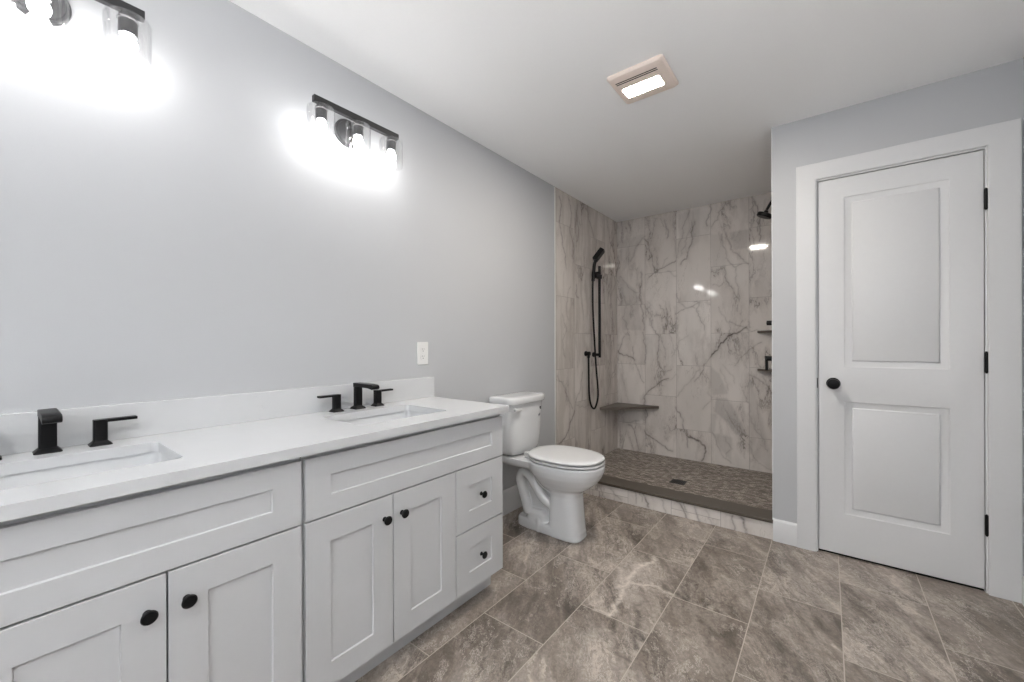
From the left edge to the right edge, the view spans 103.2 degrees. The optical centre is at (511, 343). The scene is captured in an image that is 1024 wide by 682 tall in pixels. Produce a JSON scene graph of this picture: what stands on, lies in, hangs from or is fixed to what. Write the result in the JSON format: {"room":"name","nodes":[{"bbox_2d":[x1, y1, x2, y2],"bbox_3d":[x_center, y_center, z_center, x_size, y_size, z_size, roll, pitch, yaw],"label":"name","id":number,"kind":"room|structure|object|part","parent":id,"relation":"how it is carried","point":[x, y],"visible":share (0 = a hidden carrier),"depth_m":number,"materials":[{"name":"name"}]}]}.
{"room":"bathroom","nodes":[
{"label":"bathroom","id":0,"kind":"room"},
{"bbox_2d":[0,0,617,489],"bbox_3d":[-0.972,-0.019,1.681,0.100,2.504,6.661,0,0,38],"label":"wall","id":1,"kind":"structure","parent":0,"point":[177,219],"depth_m":1.57,"materials":[{"name":"paint"}]},
{"bbox_2d":[10,0,144,53],"bbox_3d":[-1.271,-0.937,1.092,0.155,0.182,0.449,0,0,38],"label":"vanity light","id":2,"kind":"object","parent":1,"relation":"attached to","point":[49,12],"visible":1,"depth_m":1.18,"materials":[{"name":"brown metal"}]},
{"bbox_3d":[-1.254,-0.900,1.076,0.045,0.062,0.045,0,0,38],"label":"bulb","id":3,"kind":"part","parent":2,"relation":"part of","materials":[{"name":"white glass"}]},
{"bbox_3d":[-1.324,-0.966,1.136,0.018,0.124,0.124,0,0,38],"label":"wall plate","id":4,"kind":"part","parent":2,"relation":"part of","materials":[{"name":"metal"}]},
{"bbox_2d":[116,9,138,40],"bbox_3d":[-1.148,-0.952,1.212,0.050,0.066,0.050,0,0,38],"label":"socket","id":5,"kind":"object","parent":2,"relation":"attached to","point":[127,23],"depth_m":1.20,"materials":[{"name":"metal"}]},
{"bbox_3d":[-1.148,-0.901,1.212,0.045,0.062,0.045,0,0,38],"label":"bulb","id":6,"kind":"part","parent":2,"relation":"part of","materials":[{"name":"white glass"}]},
{"bbox_2d":[0,377,433,455],"bbox_3d":[-1.026,0.243,1.512,0.020,0.108,1.907,0,0,38],"label":"backsplash","id":7,"kind":"structure","parent":1,"relation":"attached to","point":[18,431],"depth_m":1.39,"materials":[{"name":"white stone"}]},
{"bbox_2d":[312,94,398,161],"bbox_3d":[-0.702,-0.939,1.823,0.155,0.182,0.449,0,0,38],"label":"vanity light","id":8,"kind":"object","parent":1,"relation":"attached to","point":[348,133],"visible":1,"depth_m":1.81,"materials":[{"name":"metal"}]},
{"bbox_2d":[314,102,327,122],"bbox_3d":[-0.788,-0.953,1.675,0.050,0.066,0.050,0,0,38],"label":"socket","id":9,"kind":"object","parent":8,"relation":"attached to","point":[321,111],"depth_m":1.66,"materials":[{"name":"metal"}]},
{"bbox_3d":[-0.788,-0.902,1.675,0.045,0.062,0.045,0,0,38],"label":"bulb","id":10,"kind":"part","parent":8,"relation":"part of","materials":[{"name":"white glass"}]},
{"bbox_3d":[-0.755,-0.968,1.867,0.018,0.124,0.124,0,0,38],"label":"wall plate","id":11,"kind":"part","parent":8,"relation":"part of","materials":[{"name":"metal"}]},
{"bbox_3d":[-0.718,-0.990,1.838,0.079,0.022,0.022,0,0,38],"label":"arm","id":12,"kind":"part","parent":8,"relation":"part of","materials":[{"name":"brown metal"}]},
{"bbox_2d":[352,120,363,138],"bbox_3d":[-0.686,-0.953,1.807,0.050,0.066,0.050,0,0,38],"label":"socket","id":13,"kind":"object","parent":8,"relation":"attached to","point":[358,125],"depth_m":1.79,"materials":[{"name":"metal"}]},
{"bbox_3d":[-0.686,-0.902,1.807,0.045,0.062,0.045,0,0,38],"label":"bulb","id":14,"kind":"part","parent":8,"relation":"part of","materials":[{"name":"white glass"}]},
{"bbox_2d":[386,136,395,152],"bbox_3d":[-0.580,-0.954,1.944,0.045,0.067,0.045,0,0,-20],"label":"socket","id":15,"kind":"object","parent":8,"relation":"attached to","point":[391,140],"depth_m":1.93,"materials":[{"name":"metal"}]},
{"bbox_3d":[-0.579,-0.902,1.944,0.045,0.062,0.045,0,0,38],"label":"bulb","id":16,"kind":"part","parent":8,"relation":"part of","materials":[{"name":"white glass"}]},
{"bbox_2d":[417,342,427,364],"bbox_3d":[-0.488,0.054,2.216,0.008,0.123,0.075,0,0,38],"label":"wall outlet","id":17,"kind":"object","parent":1,"relation":"attached to","point":[422,347],"visible":1,"depth_m":2.21,"materials":[{"name":"white plastic"}]},
{"bbox_2d":[502,484,521,515],"bbox_3d":[-0.049,1.088,2.772,0.014,0.165,1.314,0,0,38],"label":"baseboard","id":18,"kind":"structure","parent":1,"relation":"attached to","point":[511,497],"depth_m":2.82,"materials":[{"name":"white paint"}]},
{"bbox_2d":[554,186,555,444],"bbox_3d":[0.347,-0.053,3.300,0.016,2.444,0.010,0,0,38],"label":"trim","id":19,"kind":"structure","parent":1,"relation":"attached to","point":[554,186],"depth_m":3.29,"materials":[{"name":"black metal"}]},
{"bbox_2d":[584,351,590,357],"bbox_3d":[0.691,0.101,3.700,0.048,0.064,0.048,0,0,38],"label":"outlet","id":20,"kind":"object","parent":1,"relation":"attached to","point":[586,353],"visible":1,"depth_m":3.69,"materials":[{"name":"black metal"}]},
{"bbox_2d":[592,266,601,357],"bbox_3d":[0.776,-0.295,3.777,0.088,0.855,0.128,0,0,38],"label":"slide bar","id":21,"kind":"object","parent":1,"relation":"attached to","point":[598,275],"visible":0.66,"depth_m":3.78,"materials":[{"name":"black metal"}]},
{"bbox_2d":[588,247,604,408],"bbox_3d":[0.777,-0.135,3.707,0.128,1.483,0.149,0,0,38],"label":"shower","id":22,"kind":"object","parent":21,"relation":"attached to","point":[600,252],"visible":1,"depth_m":3.69,"materials":[{"name":"black metal"}]},
{"bbox_3d":[0.757,-0.679,3.702,0.069,0.227,0.036,0,0,-11],"label":"handle","id":23,"kind":"part","parent":22,"relation":"part of","materials":[{"name":"black metal"}]},
{"bbox_3d":[0.820,-0.295,3.795,0.025,0.855,0.025,0,0,38],"label":"rail","id":24,"kind":"part","parent":21,"relation":"part of","materials":[{"name":"black metal"}]},
{"bbox_2d":[600,402,658,409],"bbox_3d":[1.152,0.634,3.973,0.435,0.025,0.435,0,0,38],"label":"bench","id":25,"kind":"object","parent":1,"relation":"attached to","point":[616,406],"visible":1,"depth_m":3.99,"materials":[{"name":"beige stone"}]},
{"bbox_2d":[229,0,1023,221],"bbox_3d":[0.030,-1.305,0.899,2.647,0.060,6.861,0,0,38],"label":"ceiling","id":26,"kind":"structure","parent":0,"point":[526,81],"depth_m":1.86,"materials":[{"name":"paint"}]},
{"bbox_2d":[607,54,678,103],"bbox_3d":[0.633,-1.264,1.962,0.266,0.024,0.258,0,0,38],"label":"exhaust fan","id":27,"kind":"object","parent":26,"relation":"in","point":[654,75],"visible":1,"depth_m":1.93,"materials":[{"name":"plastic"}]},
{"bbox_2d":[603,448,771,510],"bbox_3d":[1.374,1.135,3.397,1.494,0.062,1.076,0,0,38],"label":"floor","id":28,"kind":"structure","parent":0,"point":[747,487],"depth_m":3.36,"materials":[{"name":"beige tile"}]},
{"bbox_2d":[669,479,686,484],"bbox_3d":[1.324,1.102,3.229,0.110,0.004,0.110,0,0,38],"label":"shower drain","id":29,"kind":"object","parent":28,"relation":"on","point":[675,481],"visible":1,"depth_m":3.23,"materials":[{"name":"brown metal"}]},
{"bbox_2d":[355,493,1023,681],"bbox_3d":[-0.120,1.200,0.698,2.447,0.060,6.150,0,0,38],"label":"floor","id":30,"kind":"structure","parent":0,"point":[647,595],"depth_m":1.72,"materials":[{"name":"grey tile"}]},
{"bbox_2d":[0,457,301,681],"bbox_3d":[-1.096,0.751,0.978,0.560,0.845,0.926,0,0,38],"label":"vanity cabinet","id":31,"kind":"object","parent":30,"relation":"on","point":[200,580],"visible":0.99,"depth_m":0.94,"materials":[{"name":"white paint"}]},
{"bbox_3d":[-0.903,0.799,0.829,0.019,0.528,0.303,0,0,38],"label":"door","id":32,"kind":"part","parent":31,"relation":"part of","materials":[{"name":"white paint"}]},
{"bbox_3d":[-0.813,0.611,0.908,0.027,0.032,0.032,0,0,38],"label":"knob","id":33,"kind":"part","parent":31,"relation":"part of","materials":[{"name":"black metal"}]},
{"bbox_3d":[-0.769,0.611,0.964,0.027,0.032,0.032,0,0,38],"label":"knob","id":34,"kind":"part","parent":31,"relation":"part of","materials":[{"name":"black metal"}]},
{"bbox_3d":[-0.715,0.799,1.072,0.019,0.528,0.303,0,0,38],"label":"door","id":35,"kind":"part","parent":31,"relation":"part of","materials":[{"name":"white paint"}]},
{"bbox_2d":[0,377,508,522],"bbox_3d":[-0.814,0.257,1.347,0.558,0.138,1.907,0,0,38],"label":"countertop","id":36,"kind":"structure","parent":31,"relation":"on","point":[206,436],"depth_m":1.24,"materials":[{"name":"white stone"}]},
{"bbox_2d":[0,408,137,459],"bbox_3d":[-1.227,0.238,1.076,0.169,0.118,0.364,0,0,38],"label":"faucet","id":37,"kind":"object","parent":36,"relation":"on","point":[48,419],"visible":1,"depth_m":1.11,"materials":[{"name":"black metal"}]},
{"bbox_3d":[-1.227,0.238,1.076,0.169,0.118,0.054,0,0,38],"label":"spout","id":38,"kind":"part","parent":37,"relation":"part of","materials":[{"name":"black metal"}]},
{"bbox_3d":[-1.193,0.260,1.214,0.049,0.074,0.104,0,0,38],"label":"handle","id":39,"kind":"part","parent":37,"relation":"part of","materials":[{"name":"black metal"}]},
{"bbox_2d":[0,452,169,490],"bbox_3d":[-1.093,0.397,0.974,0.336,0.138,0.472,0,0,38],"label":"sink","id":40,"kind":"object","parent":36,"relation":"in","point":[77,470],"visible":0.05,"depth_m":1.10,"materials":[{"name":"white ceramic"}]},
{"bbox_2d":[317,382,392,412],"bbox_3d":[-0.656,0.237,1.811,0.169,0.118,0.364,0,0,38],"label":"faucet","id":41,"kind":"object","parent":36,"relation":"on","point":[357,386],"visible":1,"depth_m":1.83,"materials":[{"name":"black metal"}]},
{"bbox_3d":[-0.781,0.259,1.744,0.049,0.074,0.104,0,0,38],"label":"handle","id":42,"kind":"part","parent":41,"relation":"part of","materials":[{"name":"black metal"}]},
{"bbox_3d":[-0.656,0.237,1.811,0.169,0.118,0.054,0,0,38],"label":"spout","id":43,"kind":"part","parent":41,"relation":"part of","materials":[{"name":"black metal"}]},
{"bbox_3d":[-0.621,0.259,1.949,0.049,0.074,0.104,0,0,38],"label":"handle","id":44,"kind":"part","parent":41,"relation":"part of","materials":[{"name":"black metal"}]},
{"bbox_2d":[341,411,425,424],"bbox_3d":[-0.522,0.395,1.708,0.336,0.138,0.472,0,0,38],"label":"sink","id":45,"kind":"object","parent":36,"relation":"in","point":[404,414],"visible":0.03,"depth_m":1.86,"materials":[{"name":"white ceramic"}]},
{"bbox_2d":[300,414,502,681],"bbox_3d":[-0.525,0.749,1.712,0.560,0.845,0.926,0,0,38],"label":"vanity cabinet","id":46,"kind":"object","parent":30,"relation":"on","point":[398,533],"visible":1,"depth_m":1.44,"materials":[{"name":"white paint"}]},
{"bbox_3d":[-0.521,0.798,1.320,0.019,0.528,0.303,0,0,38],"label":"door","id":47,"kind":"part","parent":46,"relation":"part of","materials":[{"name":"white paint"}]},
{"bbox_3d":[-0.431,0.610,1.399,0.027,0.032,0.032,0,0,38],"label":"knob","id":48,"kind":"part","parent":46,"relation":"part of","materials":[{"name":"black metal"}]},
{"bbox_3d":[-0.387,0.610,1.456,0.027,0.032,0.032,0,0,38],"label":"knob","id":49,"kind":"part","parent":46,"relation":"part of","materials":[{"name":"black metal"}]},
{"bbox_3d":[-0.333,0.798,1.563,0.019,0.528,0.303,0,0,38],"label":"door","id":50,"kind":"part","parent":46,"relation":"part of","materials":[{"name":"white paint"}]},
{"bbox_3d":[-0.145,0.666,1.805,0.019,0.266,0.303,0,0,38],"label":"drawer","id":51,"kind":"part","parent":46,"relation":"part of","materials":[{"name":"white paint"}]},
{"bbox_3d":[-0.144,0.933,1.805,0.019,0.258,0.303,0,0,38],"label":"drawer","id":52,"kind":"part","parent":46,"relation":"part of","materials":[{"name":"white paint"}]},
{"bbox_3d":[-0.126,0.666,1.791,0.027,0.032,0.032,0,0,38],"label":"knob","id":53,"kind":"part","parent":46,"relation":"part of","materials":[{"name":"black metal"}]},
{"bbox_3d":[-0.126,0.933,1.791,0.027,0.032,0.032,0,0,38],"label":"knob","id":54,"kind":"part","parent":46,"relation":"part of","materials":[{"name":"black metal"}]},
{"bbox_2d":[489,391,604,542],"bbox_3d":[0.238,0.755,2.556,0.713,0.829,0.404,0,0,38],"label":"toilet","id":55,"kind":"object","parent":30,"relation":"on","point":[552,481],"visible":0.97,"depth_m":2.49,"materials":[{"name":"white ceramic"}]},
{"bbox_3d":[0.044,0.364,2.706,0.224,0.046,0.404,0,0,38],"label":"tank lid","id":56,"kind":"part","parent":55,"relation":"part of","materials":[{"name":"white ceramic"}]},
{"bbox_3d":[0.042,0.554,2.708,0.199,0.332,0.376,0,0,38],"label":"tank","id":57,"kind":"part","parent":55,"relation":"part of","materials":[{"name":"white ceramic"}]},
{"bbox_3d":[0.240,0.943,2.555,0.708,0.452,0.363,0,0,38],"label":"bowl","id":58,"kind":"part","parent":55,"relation":"part of","materials":[{"name":"white ceramic"}]},
{"bbox_3d":[0.332,0.682,2.483,0.469,0.020,0.370,0,0,38],"label":"seat lid","id":59,"kind":"part","parent":55,"relation":"part of","materials":[{"name":"white plastic"}]},
{"bbox_3d":[0.335,0.705,2.481,0.466,0.010,0.366,0,0,38],"label":"seat","id":60,"kind":"part","parent":55,"relation":"part of","materials":[{"name":"white plastic"}]},
{"bbox_2d":[584,475,772,539],"bbox_3d":[1.003,1.108,2.919,1.494,0.119,0.164,0,0,38],"label":"shower curb","id":61,"kind":"object","parent":30,"relation":"on","point":[756,521],"visible":0.81,"depth_m":2.72,"materials":[{"name":"stone"}]},
{"bbox_2d":[617,192,771,472],"bbox_3d":[1.729,-0.057,3.857,1.494,2.444,0.090,0,0,38],"label":"wall","id":62,"kind":"structure","parent":0,"point":[694,285],"depth_m":3.79,"materials":[{"name":"stone"}]},
{"bbox_2d":[757,330,771,332],"bbox_3d":[2.136,-0.099,3.344,0.218,0.018,0.218,0,0,38],"label":"corner shelf","id":63,"kind":"object","parent":62,"relation":"attached to","point":[765,331],"visible":0.39,"depth_m":3.40,"materials":[{"name":"beige stone"}]},
{"bbox_2d":[757,369,771,371],"bbox_3d":[2.137,0.228,3.344,0.218,0.018,0.218,0,0,38],"label":"corner shelf","id":64,"kind":"object","parent":62,"relation":"attached to","point":[764,370],"visible":0.38,"depth_m":3.40,"materials":[{"name":"beige stone"}]},
{"bbox_2d":[772,58,1023,575],"bbox_3d":[1.959,-0.058,2.160,0.953,2.444,0.120,0,0,38],"label":"wall","id":65,"kind":"structure","parent":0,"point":[991,95],"depth_m":2.25,"materials":[{"name":"paint"}]},
{"bbox_2d":[771,128,772,519],"bbox_3d":[1.546,-0.117,2.409,0.004,2.324,0.012,0,0,38],"label":"trim","id":66,"kind":"structure","parent":65,"relation":"attached to","point":[771,128],"depth_m":2.40,"materials":[{"name":"white paint"}]},
{"bbox_2d":[773,518,796,546],"bbox_3d":[1.591,1.101,2.364,0.117,0.128,0.014,0,0,38],"label":"baseboard","id":67,"kind":"structure","parent":65,"relation":"attached to","point":[785,532],"depth_m":2.36,"materials":[{"name":"white paint"}]},
{"bbox_2d":[796,118,1022,602],"bbox_3d":[1.982,0.078,2.102,0.828,2.172,0.182,0,0,38],"label":"door","id":68,"kind":"structure","parent":65,"relation":"attached to","point":[909,255],"depth_m":2.04,"materials":[{"name":"white paint"}]},
{"bbox_3d":[1.751,0.220,2.209,0.062,0.062,0.068,0,0,38],"label":"knob","id":69,"kind":"part","parent":68,"relation":"part of","materials":[{"name":"black metal"}]},
{"bbox_3d":[1.975,0.123,2.100,0.618,2.054,0.035,0,0,38],"label":"panel","id":70,"kind":"part","parent":68,"relation":"part of","materials":[{"name":"white paint"}]},
{"bbox_2d":[1023,58,1023,117],"bbox_3d":[0.703,-0.024,-0.314,0.100,2.504,5.568,0,0,38],"label":"wall","id":71,"kind":"structure","parent":0,"point":[1023,58],"depth_m":1.82,"materials":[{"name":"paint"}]},
{"bbox_2d":[1022,576,1023,605],"bbox_3d":[0.618,1.104,-0.334,0.014,0.128,5.428,0,0,38],"label":"baseboard","id":72,"kind":"structure","parent":71,"relation":"attached to","point":[1023,576],"depth_m":1.80,"materials":[{"name":"white paint"}]},
{"bbox_3d":[2.022,-0.058,2.936,0.100,2.444,1.183,0,0,38],"label":"wall","id":73,"kind":"structure","parent":0,"visible":0},
{"bbox_2d":[757,201,771,218],"bbox_3d":[1.853,-0.986,2.927,0.152,0.175,0.100,0,0,38],"label":"shower","id":74,"kind":"object","parent":73,"relation":"attached to","point":[765,215],"visible":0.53,"depth_m":2.92,"materials":[{"name":"black metal"}]},
{"bbox_2d":[765,356,771,369],"bbox_3d":[1.877,0.125,2.911,0.100,0.140,0.110,0,0,38],"label":"mixer valve","id":75,"kind":"object","parent":73,"relation":"attached to","point":[767,358],"visible":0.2,"depth_m":2.93,"materials":[{"name":"black metal"}]}
]}

